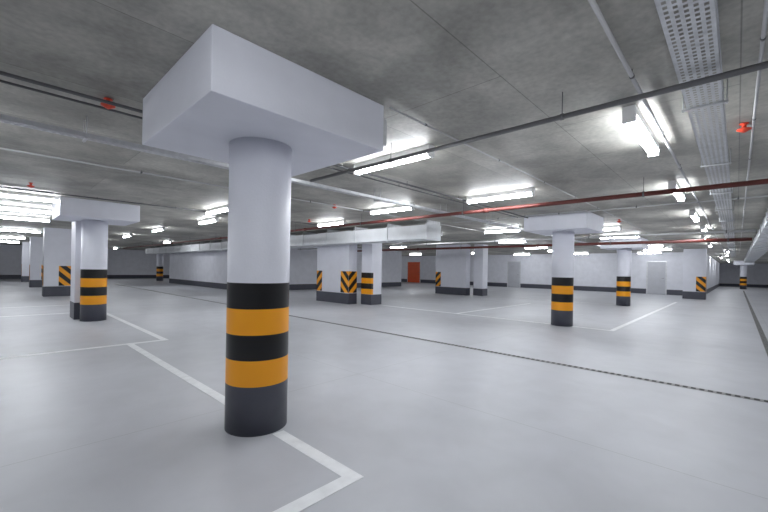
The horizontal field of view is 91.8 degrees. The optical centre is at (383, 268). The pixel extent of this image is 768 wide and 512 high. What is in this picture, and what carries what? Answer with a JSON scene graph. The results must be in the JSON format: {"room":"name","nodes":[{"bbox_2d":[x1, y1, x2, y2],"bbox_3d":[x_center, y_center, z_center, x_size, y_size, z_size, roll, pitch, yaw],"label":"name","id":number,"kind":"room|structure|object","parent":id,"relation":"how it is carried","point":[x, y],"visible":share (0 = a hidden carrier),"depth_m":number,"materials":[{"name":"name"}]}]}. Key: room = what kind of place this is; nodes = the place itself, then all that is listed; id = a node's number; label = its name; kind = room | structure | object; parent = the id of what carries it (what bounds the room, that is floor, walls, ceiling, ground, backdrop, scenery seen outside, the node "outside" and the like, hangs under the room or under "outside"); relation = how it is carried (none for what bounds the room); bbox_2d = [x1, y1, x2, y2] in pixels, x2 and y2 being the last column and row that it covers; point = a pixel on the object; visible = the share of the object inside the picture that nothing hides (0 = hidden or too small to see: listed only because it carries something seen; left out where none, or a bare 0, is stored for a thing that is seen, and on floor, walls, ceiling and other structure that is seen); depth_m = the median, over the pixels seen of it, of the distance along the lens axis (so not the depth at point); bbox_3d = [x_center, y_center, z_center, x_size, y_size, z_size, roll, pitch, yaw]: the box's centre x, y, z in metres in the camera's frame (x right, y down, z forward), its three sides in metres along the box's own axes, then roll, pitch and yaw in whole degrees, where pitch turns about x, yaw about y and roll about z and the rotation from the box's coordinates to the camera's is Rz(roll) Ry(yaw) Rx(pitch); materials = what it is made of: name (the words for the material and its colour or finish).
{"room":"parking garage","nodes":[
{"label":"parking garage","id":0,"kind":"room"},
{"bbox_2d":[0,244,169,274],"bbox_3d":[-22.654,-0.442,37.356,0.300,2.730,37.000,1,0,43],"label":"wall","id":1,"kind":"structure","parent":0,"point":[120,261],"depth_m":34.93,"materials":[{"name":"paint"}]},
{"bbox_2d":[0,275,168,278],"bbox_3d":[-22.564,0.759,37.250,0.008,0.329,37.000,1,0,43],"label":"baseboard","id":2,"kind":"structure","parent":1,"relation":"attached to","point":[1,276],"depth_m":34.94,"materials":[{"name":"grey paint"}]},
{"bbox_2d":[169,246,401,286],"bbox_3d":[-7.394,-0.168,28.525,12.000,2.730,12.800,1,0,43],"label":"wall","id":3,"kind":"structure","parent":0,"point":[195,266],"depth_m":23.49,"materials":[{"name":"paint"}]},
{"bbox_2d":[169,278,400,289],"bbox_3d":[-7.416,1.031,28.525,12.016,0.329,12.816,1,0,43],"label":"baseboard","id":4,"kind":"structure","parent":3,"relation":"attached to","point":[176,281],"depth_m":23.34,"materials":[{"name":"grey paint"}]},
{"bbox_2d":[0,278,767,511],"bbox_3d":[6.246,1.542,30.580,51.600,0.200,67.600,1,0,43],"label":"floor","id":5,"kind":"structure","parent":0,"point":[428,426],"depth_m":3.58,"materials":[{"name":"concrete"}]},
{"bbox_2d":[21,242,29,281],"bbox_3d":[-24.544,-0.476,25.812,0.562,2.729,0.862,1,0,43],"label":"concrete pier","id":6,"kind":"object","parent":5,"relation":"on","point":[25,245],"visible":0.34,"depth_m":25.45,"materials":[{"name":"white paint"}]},
{"bbox_2d":[29,237,42,287],"bbox_3d":[-18.815,-0.373,20.374,0.562,2.729,0.862,1,0,43],"label":"concrete pier","id":7,"kind":"object","parent":5,"relation":"on","point":[36,243],"visible":0.52,"depth_m":20.05,"materials":[{"name":"white paint"}]},
{"bbox_2d":[42,227,71,296],"bbox_3d":[-13.267,-0.273,15.108,0.562,2.729,0.862,1,0,43],"label":"concrete pier","id":8,"kind":"object","parent":5,"relation":"on","point":[56,267],"visible":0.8,"depth_m":14.89,"materials":[{"name":"white paint"}]},
{"bbox_2d":[70,221,80,319],"bbox_3d":[-7.366,-0.167,9.197,0.662,2.729,0.512,1,0,43],"label":"concrete pier","id":9,"kind":"object","parent":5,"relation":"on","point":[76,225],"visible":0.26,"depth_m":8.85,"materials":[{"name":"white paint"}]},
{"bbox_2d":[52,196,139,321],"bbox_3d":[-6.821,-0.158,8.790,1.440,2.730,1.440,1,0,43],"label":"round column","id":10,"kind":"structure","parent":5,"relation":"on","point":[95,216],"depth_m":8.55,"materials":[{"name":"grey paint"}]},
{"bbox_2d":[156,254,163,280],"bbox_3d":[-18.906,-0.375,31.427,1.440,2.730,1.440,1,0,43],"label":"round column","id":11,"kind":"structure","parent":5,"relation":"on","point":[159,265],"depth_m":31.22,"materials":[{"name":"grey paint"}]},
{"bbox_2d":[142,24,383,436],"bbox_3d":[-1.041,-0.054,3.163,1.440,2.730,1.440,1,0,43],"label":"round column","id":12,"kind":"structure","parent":5,"relation":"on","point":[230,99],"depth_m":2.91,"materials":[{"name":"grey paint"}]},
{"bbox_2d":[383,119,386,146],"bbox_3d":[-0.034,-1.235,3.275,0.130,0.329,0.055,1,0,43],"label":"junction box","id":13,"kind":"object","parent":12,"relation":"attached to","point":[385,123],"visible":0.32,"depth_m":3.23,"materials":[{"name":"metal"}]},
{"bbox_2d":[316,231,356,303],"bbox_3d":[-1.866,-0.068,14.558,1.962,2.729,0.422,1,0,43],"label":"concrete pier","id":14,"kind":"object","parent":5,"relation":"on","point":[336,265],"visible":0.78,"depth_m":14.19,"materials":[{"name":"white paint"}]},
{"bbox_2d":[0,296,676,511],"bbox_3d":[-0.442,1.321,13.149,15.290,0.002,26.500,1,0,43],"label":"parking lines","id":15,"kind":"object","parent":5,"relation":"on","point":[348,476],"visible":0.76,"depth_m":2.83,"materials":[{"name":"paint"}]},
{"bbox_2d":[361,243,381,304],"bbox_3d":[-0.461,-0.043,13.990,0.540,2.729,0.550,1,0,43],"label":"concrete pillar","id":16,"kind":"structure","parent":5,"relation":"on","point":[371,275],"depth_m":13.80,"materials":[{"name":"white paint"}]},
{"bbox_2d":[116,284,767,402],"bbox_3d":[-5.930,1.221,13.409,33.030,0.004,0.092,1,0,43],"label":"channel","id":17,"kind":"object","parent":5,"relation":"on","point":[667,383],"visible":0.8,"depth_m":5.35,"materials":[{"name":"metal"}]},
{"bbox_2d":[435,244,470,295],"bbox_3d":[3.778,0.033,20.506,1.962,2.729,0.422,1,0,43],"label":"concrete pier","id":18,"kind":"object","parent":5,"relation":"on","point":[452,265],"visible":0.99,"depth_m":20.23,"materials":[{"name":"white paint"}]},
{"bbox_2d":[473,244,487,295],"bbox_3d":[5.183,0.059,19.938,0.540,2.729,0.550,1,0,43],"label":"concrete pillar","id":19,"kind":"structure","parent":5,"relation":"on","point":[480,255],"depth_m":19.74,"materials":[{"name":"white paint"}]},
{"bbox_2d":[524,210,603,326],"bbox_3d":[4.508,0.046,9.370,1.440,2.730,1.440,1,0,43],"label":"round column","id":20,"kind":"structure","parent":5,"relation":"on","point":[562,228],"depth_m":9.12,"materials":[{"name":"grey paint"}]},
{"bbox_2d":[600,237,648,305],"bbox_3d":[9.937,0.144,15.412,1.440,2.730,1.440,1,0,43],"label":"round column","id":21,"kind":"structure","parent":5,"relation":"on","point":[623,281],"depth_m":15.18,"materials":[{"name":"grey paint"}]},
{"bbox_2d":[682,249,706,299],"bbox_3d":[17.021,0.272,20.379,0.972,2.729,0.612,1,0,43],"label":"concrete pier","id":22,"kind":"object","parent":5,"relation":"on","point":[694,260],"visible":0.88,"depth_m":20.15,"materials":[{"name":"white paint"}]},
{"bbox_2d":[706,255,719,288],"bbox_3d":[29.878,0.502,33.886,0.300,2.730,29.700,1,0,44],"label":"wall","id":23,"kind":"structure","parent":5,"relation":"on","point":[713,267],"depth_m":31.42,"materials":[{"name":"white paint"}]},
{"bbox_2d":[733,261,753,288],"bbox_3d":[34.753,0.590,35.973,1.440,2.730,1.440,1,0,43],"label":"round column","id":24,"kind":"structure","parent":5,"relation":"on","point":[743,266],"depth_m":35.74,"materials":[{"name":"grey paint"}]},
{"bbox_2d":[743,291,767,355],"bbox_3d":[18.354,1.658,18.745,0.092,0.004,37.500,1,0,43],"label":"channel","id":25,"kind":"object","parent":5,"relation":"on","point":[759,328],"visible":0.94,"depth_m":9.36,"materials":[{"name":"metal"}]},
{"bbox_2d":[0,0,767,262],"bbox_3d":[6.299,-1.412,30.580,51.600,0.250,67.600,1,0,43],"label":"ceiling","id":26,"kind":"structure","parent":0,"point":[463,69],"depth_m":3.13,"materials":[{"name":"concrete"}]},
{"bbox_2d":[0,240,19,242],"bbox_3d":[-24.222,-1.767,23.839,0.100,0.136,1.260,1,0,43],"label":"light","id":27,"kind":"object","parent":26,"relation":"attached to","point":[7,241],"visible":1,"depth_m":23.93,"materials":[{"name":"white plastic"}]},
{"bbox_2d":[0,235,25,238],"bbox_3d":[-19.725,-1.686,19.572,0.100,0.136,1.260,1,0,43],"label":"light","id":28,"kind":"object","parent":26,"relation":"attached to","point":[1,236],"visible":1,"depth_m":19.66,"materials":[{"name":"white plastic"}]},
{"bbox_2d":[0,227,41,232],"bbox_3d":[-15.018,-1.601,15.380,0.100,0.136,1.260,1,0,43],"label":"light","id":29,"kind":"object","parent":26,"relation":"attached to","point":[1,228],"visible":0.96,"depth_m":15.33,"materials":[{"name":"white plastic"}]},
{"bbox_2d":[0,214,49,221],"bbox_3d":[-10.805,-1.526,11.105,0.100,0.136,1.260,1,0,43],"label":"light","id":30,"kind":"object","parent":26,"relation":"attached to","point":[3,216],"visible":1,"depth_m":11.11,"materials":[{"name":"white plastic"}]},
{"bbox_2d":[0,204,51,213],"bbox_3d":[-8.919,-1.492,9.315,0.100,0.136,1.260,1,0,43],"label":"light","id":31,"kind":"object","parent":26,"relation":"attached to","point":[2,206],"visible":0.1,"depth_m":9.25,"materials":[{"name":"white plastic"}]},
{"bbox_2d":[0,190,59,202],"bbox_3d":[-7.106,-1.459,7.594,0.100,0.136,1.260,1,0,43],"label":"light","id":32,"kind":"object","parent":26,"relation":"attached to","point":[3,193],"visible":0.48,"depth_m":7.49,"materials":[{"name":"white plastic"}]},
{"bbox_2d":[100,97,115,108],"bbox_3d":[-2.339,-1.399,3.153,0.104,0.084,0.104,1,0,43],"label":"detector","id":33,"kind":"object","parent":26,"relation":"attached to","point":[107,106],"visible":0.72,"depth_m":3.13,"materials":[{"name":"red plastic"}]},
{"bbox_2d":[123,233,131,237],"bbox_3d":[-11.884,-1.545,17.230,1.260,0.136,0.100,1,0,43],"label":"light","id":34,"kind":"object","parent":26,"relation":"attached to","point":[129,234],"visible":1,"depth_m":17.04,"materials":[{"name":"white plastic"}]},
{"bbox_2d":[152,227,165,231],"bbox_3d":[-8.476,-1.484,13.995,1.260,0.136,0.100,1,0,43],"label":"light","id":35,"kind":"object","parent":26,"relation":"attached to","point":[158,228],"visible":1,"depth_m":13.86,"materials":[{"name":"white plastic"}]},
{"bbox_2d":[0,186,354,229],"bbox_3d":[-6.186,-1.487,7.618,0.035,0.046,15.500,1,0,44],"label":"conduit","id":36,"kind":"object","parent":26,"relation":"attached to","point":[0,186],"depth_m":8.01,"materials":[{"name":"red metal"}]},
{"bbox_2d":[198,217,218,224],"bbox_3d":[-5.216,-1.425,11.039,1.260,0.136,0.100,1,0,43],"label":"light","id":37,"kind":"object","parent":26,"relation":"attached to","point":[213,219],"visible":1,"depth_m":10.91,"materials":[{"name":"white plastic"}]},
{"bbox_2d":[206,204,227,215],"bbox_3d":[-3.957,-1.402,8.879,1.260,0.136,0.100,1,0,43],"label":"light","id":38,"kind":"object","parent":26,"relation":"attached to","point":[223,208],"visible":0.77,"depth_m":8.83,"materials":[{"name":"white plastic"}]},
{"bbox_2d":[0,80,517,217],"bbox_3d":[-1.994,-1.399,3.639,0.025,0.071,15.500,1,0,44],"label":"conduit","id":39,"kind":"object","parent":26,"relation":"attached to","point":[2,81],"depth_m":3.23,"materials":[{"name":"grey metal"}]},
{"bbox_2d":[0,147,524,238],"bbox_3d":[-1.348,-1.396,7.851,0.030,0.054,22.500,1,0,44],"label":"conduit","id":40,"kind":"object","parent":26,"relation":"attached to","point":[141,172],"depth_m":5.62,"materials":[{"name":"metal"}]},
{"bbox_2d":[145,220,440,253],"bbox_3d":[-8.621,-1.277,20.161,27.705,0.554,0.700,1,0,43],"label":"ventilation duct","id":41,"kind":"object","parent":26,"relation":"hanging from","point":[431,231],"visible":0.81,"depth_m":12.78,"materials":[{"name":"metal"}]},
{"bbox_2d":[0,114,616,250],"bbox_3d":[2.917,-1.235,9.660,0.160,0.224,30.000,1,0,43],"label":"cable tray","id":42,"kind":"object","parent":26,"relation":"hanging from","point":[85,136],"visible":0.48,"depth_m":4.05,"materials":[{"name":"metal"}]},
{"bbox_2d":[0,71,650,251],"bbox_3d":[4.667,-1.277,10.414,0.035,0.077,34.500,1,0,44],"label":"conduit","id":43,"kind":"object","parent":26,"relation":"attached to","point":[6,74],"depth_m":3.07,"materials":[{"name":"grey metal"}]},
{"bbox_2d":[317,219,345,226],"bbox_3d":[-1.575,-1.359,11.099,1.260,0.136,0.100,1,0,43],"label":"light","id":44,"kind":"object","parent":26,"relation":"attached to","point":[335,222],"visible":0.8,"depth_m":11.02,"materials":[{"name":"white plastic"}]},
{"bbox_2d":[370,203,414,214],"bbox_3d":[0.161,-1.328,8.280,1.260,0.136,0.100,1,0,43],"label":"light","id":45,"kind":"object","parent":26,"relation":"attached to","point":[395,208],"visible":0.84,"depth_m":8.25,"materials":[{"name":"white plastic"}]},
{"bbox_2d":[353,144,434,175],"bbox_3d":[0.081,-1.330,4.592,1.260,0.136,0.100,1,0,43],"label":"light","id":46,"kind":"object","parent":26,"relation":"attached to","point":[431,154],"visible":0.74,"depth_m":4.48,"materials":[{"name":"white plastic"}]},
{"bbox_2d":[390,246,406,247],"bbox_3d":[0.864,-1.316,21.950,1.260,0.136,0.100,1,0,43],"label":"light","id":47,"kind":"object","parent":26,"relation":"attached to","point":[390,246],"visible":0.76,"depth_m":21.90,"materials":[{"name":"white plastic"}]},
{"bbox_2d":[123,177,767,248],"bbox_3d":[-4.026,-1.327,12.803,40.500,0.290,0.092,1,0,43],"label":"pipe","id":48,"kind":"object","parent":26,"relation":"hanging from","point":[643,193],"visible":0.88,"depth_m":6.16,"materials":[{"name":"metal"}]},
{"bbox_2d":[466,187,534,203],"bbox_3d":[2.043,-1.294,6.631,1.260,0.136,0.100,1,0,43],"label":"light","id":49,"kind":"object","parent":26,"relation":"attached to","point":[525,192],"visible":1,"depth_m":6.55,"materials":[{"name":"white plastic"}]},
{"bbox_2d":[484,227,521,233],"bbox_3d":[3.877,-1.262,12.197,1.260,0.136,0.100,1,0,43],"label":"light","id":50,"kind":"object","parent":26,"relation":"attached to","point":[500,230],"visible":0.78,"depth_m":12.19,"materials":[{"name":"white plastic"}]},
{"bbox_2d":[499,241,526,243],"bbox_3d":[5.741,-1.228,16.631,1.260,0.136,0.100,1,0,43],"label":"light","id":51,"kind":"object","parent":26,"relation":"attached to","point":[509,241],"visible":0.48,"depth_m":16.51,"materials":[{"name":"white plastic"}]},
{"bbox_2d":[514,253,529,254],"bbox_3d":[10.592,-1.141,28.571,1.260,0.136,0.100,1,0,43],"label":"light","id":52,"kind":"object","parent":26,"relation":"attached to","point":[514,253],"visible":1,"depth_m":28.52,"materials":[{"name":"white plastic"}]},
{"bbox_2d":[297,219,755,249],"bbox_3d":[1.818,-1.173,15.114,18.800,0.386,0.075,1,0,43],"label":"pipe","id":53,"kind":"object","parent":26,"relation":"attached to","point":[726,230],"visible":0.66,"depth_m":10.74,"materials":[{"name":"metal"}]},
{"bbox_2d":[524,247,547,248],"bbox_3d":[8.331,-1.181,20.377,1.260,0.136,0.100,1,0,43],"label":"light","id":54,"kind":"object","parent":26,"relation":"attached to","point":[524,247],"visible":0.54,"depth_m":20.40,"materials":[{"name":"white plastic"}]},
{"bbox_2d":[390,107,681,248],"bbox_3d":[9.232,-1.218,12.857,0.022,0.030,26.670,1,0,44],"label":"conduit","id":55,"kind":"object","parent":26,"relation":"attached to","point":[391,108],"depth_m":4.42,"materials":[{"name":"grey metal"}]},
{"bbox_2d":[310,61,767,181],"bbox_3d":[3.632,-1.224,0.752,12.800,0.219,0.050,1,0,43],"label":"conduit","id":56,"kind":"object","parent":26,"relation":"attached to","point":[763,65],"visible":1,"depth_m":2.77,"materials":[{"name":"black metal"}]},
{"bbox_2d":[357,229,751,251],"bbox_3d":[3.607,-1.116,17.000,18.800,0.436,0.135,1,0,43],"label":"pipe","id":57,"kind":"object","parent":26,"relation":"hanging from","point":[720,239],"visible":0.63,"depth_m":13.09,"materials":[{"name":"metal"}]},
{"bbox_2d":[574,252,588,253],"bbox_3d":[13.493,-1.089,25.817,1.260,0.136,0.100,1,0,43],"label":"light","id":58,"kind":"object","parent":26,"relation":"attached to","point":[574,252],"visible":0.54,"depth_m":25.64,"materials":[{"name":"white plastic"}]},
{"bbox_2d":[452,195,767,222],"bbox_3d":[6.980,-1.240,5.806,13.900,0.066,0.035,1,0,44],"label":"conduit","id":59,"kind":"object","parent":26,"relation":"attached to","point":[636,206],"depth_m":7.67,"materials":[{"name":"red metal"}]},
{"bbox_2d":[603,225,620,230],"bbox_3d":[6.447,-1.215,11.274,1.260,0.136,0.100,1,0,43],"label":"light","id":60,"kind":"object","parent":26,"relation":"attached to","point":[615,227],"visible":0.52,"depth_m":10.95,"materials":[{"name":"white plastic"}]},
{"bbox_2d":[599,234,640,238],"bbox_3d":[8.512,-1.178,13.450,1.260,0.136,0.100,1,0,43],"label":"light","id":61,"kind":"object","parent":26,"relation":"attached to","point":[618,234],"visible":0.6,"depth_m":13.38,"materials":[{"name":"white plastic"}]},
{"bbox_2d":[622,104,658,157],"bbox_3d":[2.477,-1.287,3.558,0.100,0.136,1.260,1,0,43],"label":"light","id":62,"kind":"object","parent":26,"relation":"attached to","point":[631,115],"visible":1,"depth_m":3.34,"materials":[{"name":"white plastic"}]},
{"bbox_2d":[637,251,661,253],"bbox_3d":[16.600,-1.033,23.282,1.260,0.136,0.100,1,0,43],"label":"light","id":63,"kind":"object","parent":26,"relation":"attached to","point":[642,252],"visible":0.99,"depth_m":23.28,"materials":[{"name":"white plastic"}]},
{"bbox_2d":[648,244,662,246],"bbox_3d":[12.366,-1.109,17.512,1.260,0.136,0.100,1,0,43],"label":"light","id":64,"kind":"object","parent":26,"relation":"attached to","point":[649,245],"visible":0.53,"depth_m":17.26,"materials":[{"name":"white plastic"}]},
{"bbox_2d":[588,0,724,251],"bbox_3d":[9.268,-1.200,10.527,0.032,0.065,32.000,1,0,44],"label":"conduit","id":65,"kind":"object","parent":26,"relation":"attached to","point":[593,3],"depth_m":2.54,"materials":[{"name":"grey metal"}]},
{"bbox_2d":[643,247,671,250],"bbox_3d":[14.638,-1.068,19.906,1.260,0.136,0.100,1,0,43],"label":"light","id":66,"kind":"object","parent":26,"relation":"attached to","point":[668,248],"visible":0.77,"depth_m":19.81,"materials":[{"name":"white plastic"}]},
{"bbox_2d":[668,180,684,201],"bbox_3d":[4.732,-1.246,6.008,0.100,0.136,1.260,1,0,43],"label":"light","id":67,"kind":"object","parent":26,"relation":"attached to","point":[672,184],"visible":0.83,"depth_m":5.84,"materials":[{"name":"white plastic"}]},
{"bbox_2d":[689,209,698,221],"bbox_3d":[7.072,-1.204,8.475,0.100,0.136,1.260,1,0,43],"label":"light","id":68,"kind":"object","parent":26,"relation":"attached to","point":[692,213],"visible":1,"depth_m":8.14,"materials":[{"name":"white plastic"}]},
{"bbox_2d":[654,0,735,256],"bbox_3d":[10.554,-1.123,11.374,0.260,0.174,37.000,1,0,43],"label":"cable tray","id":69,"kind":"object","parent":26,"relation":"attached to","point":[719,155],"visible":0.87,"depth_m":2.42,"materials":[{"name":"metal"}]},
{"bbox_2d":[700,225,707,230],"bbox_3d":[9.412,-1.162,10.941,0.100,0.136,1.260,1,0,43],"label":"light","id":70,"kind":"object","parent":26,"relation":"attached to","point":[702,227],"visible":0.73,"depth_m":10.50,"materials":[{"name":"white plastic"}]},
{"bbox_2d":[736,122,751,132],"bbox_3d":[3.315,-1.298,3.425,0.104,0.084,0.104,1,0,43],"label":"detector","id":71,"kind":"object","parent":26,"relation":"attached to","point":[744,128],"visible":1,"depth_m":3.41,"materials":[{"name":"red plastic"}]},
{"bbox_2d":[739,0,767,251],"bbox_3d":[9.725,-1.194,10.093,0.025,0.062,32.000,1,0,44],"label":"conduit","id":72,"kind":"object","parent":26,"relation":"hanging from","point":[765,11],"depth_m":2.60,"materials":[{"name":"grey metal"}]},
{"bbox_2d":[744,208,767,262],"bbox_3d":[18.136,-0.899,18.096,0.570,0.349,36.805,1,0,43],"label":"ventilation duct","id":73,"kind":"object","parent":26,"relation":"hanging from","point":[759,247],"visible":0.99,"depth_m":13.11,"materials":[{"name":"metal"}]},
{"bbox_2d":[401,252,682,290],"bbox_3d":[4.977,0.054,36.842,40.500,2.730,0.300,1,0,43],"label":"wall","id":74,"kind":"structure","parent":0,"point":[592,269],"depth_m":27.50,"materials":[{"name":"white paint"}]},
{"bbox_2d":[407,261,420,282],"bbox_3d":[3.057,0.299,38.383,1.740,2.169,0.081,1,0,43],"label":"door","id":75,"kind":"structure","parent":74,"relation":"in","point":[413,267],"depth_m":38.40,"materials":[{"name":"metal"}]},
{"bbox_2d":[507,261,520,287],"bbox_3d":[10.817,0.439,31.017,1.140,2.169,0.081,1,0,43],"label":"door","id":76,"kind":"structure","parent":74,"relation":"in","point":[513,267],"depth_m":31.04,"materials":[{"name":"metal"}]},
{"bbox_2d":[401,279,682,294],"bbox_3d":[4.849,1.252,36.730,40.500,0.329,0.008,1,0,43],"label":"baseboard","id":77,"kind":"structure","parent":74,"relation":"attached to","point":[540,286],"depth_m":27.48,"materials":[{"name":"grey paint"}]},
{"bbox_2d":[646,261,666,294],"bbox_3d":[17.834,0.565,24.358,1.090,2.169,0.081,1,0,43],"label":"door","id":78,"kind":"structure","parent":74,"relation":"in","point":[656,271],"depth_m":24.36,"materials":[{"name":"metal"}]},
{"bbox_2d":[706,283,719,293],"bbox_3d":[29.968,1.704,33.780,0.008,0.329,29.700,1,0,43],"label":"baseboard","id":79,"kind":"structure","parent":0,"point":[708,290],"depth_m":30.98,"materials":[{"name":"grey paint"}]},
{"bbox_2d":[720,263,767,287],"bbox_3d":[44.118,0.758,41.050,10.500,2.730,0.300,1,0,43],"label":"wall","id":80,"kind":"structure","parent":0,"point":[757,273],"depth_m":42.91,"materials":[{"name":"paint"}]},
{"bbox_2d":[720,283,767,287],"bbox_3d":[43.991,1.956,40.938,10.500,0.329,0.008,1,0,43],"label":"baseboard","id":81,"kind":"structure","parent":80,"relation":"attached to","point":[721,284],"depth_m":42.84,"materials":[{"name":"grey paint"}]}
]}

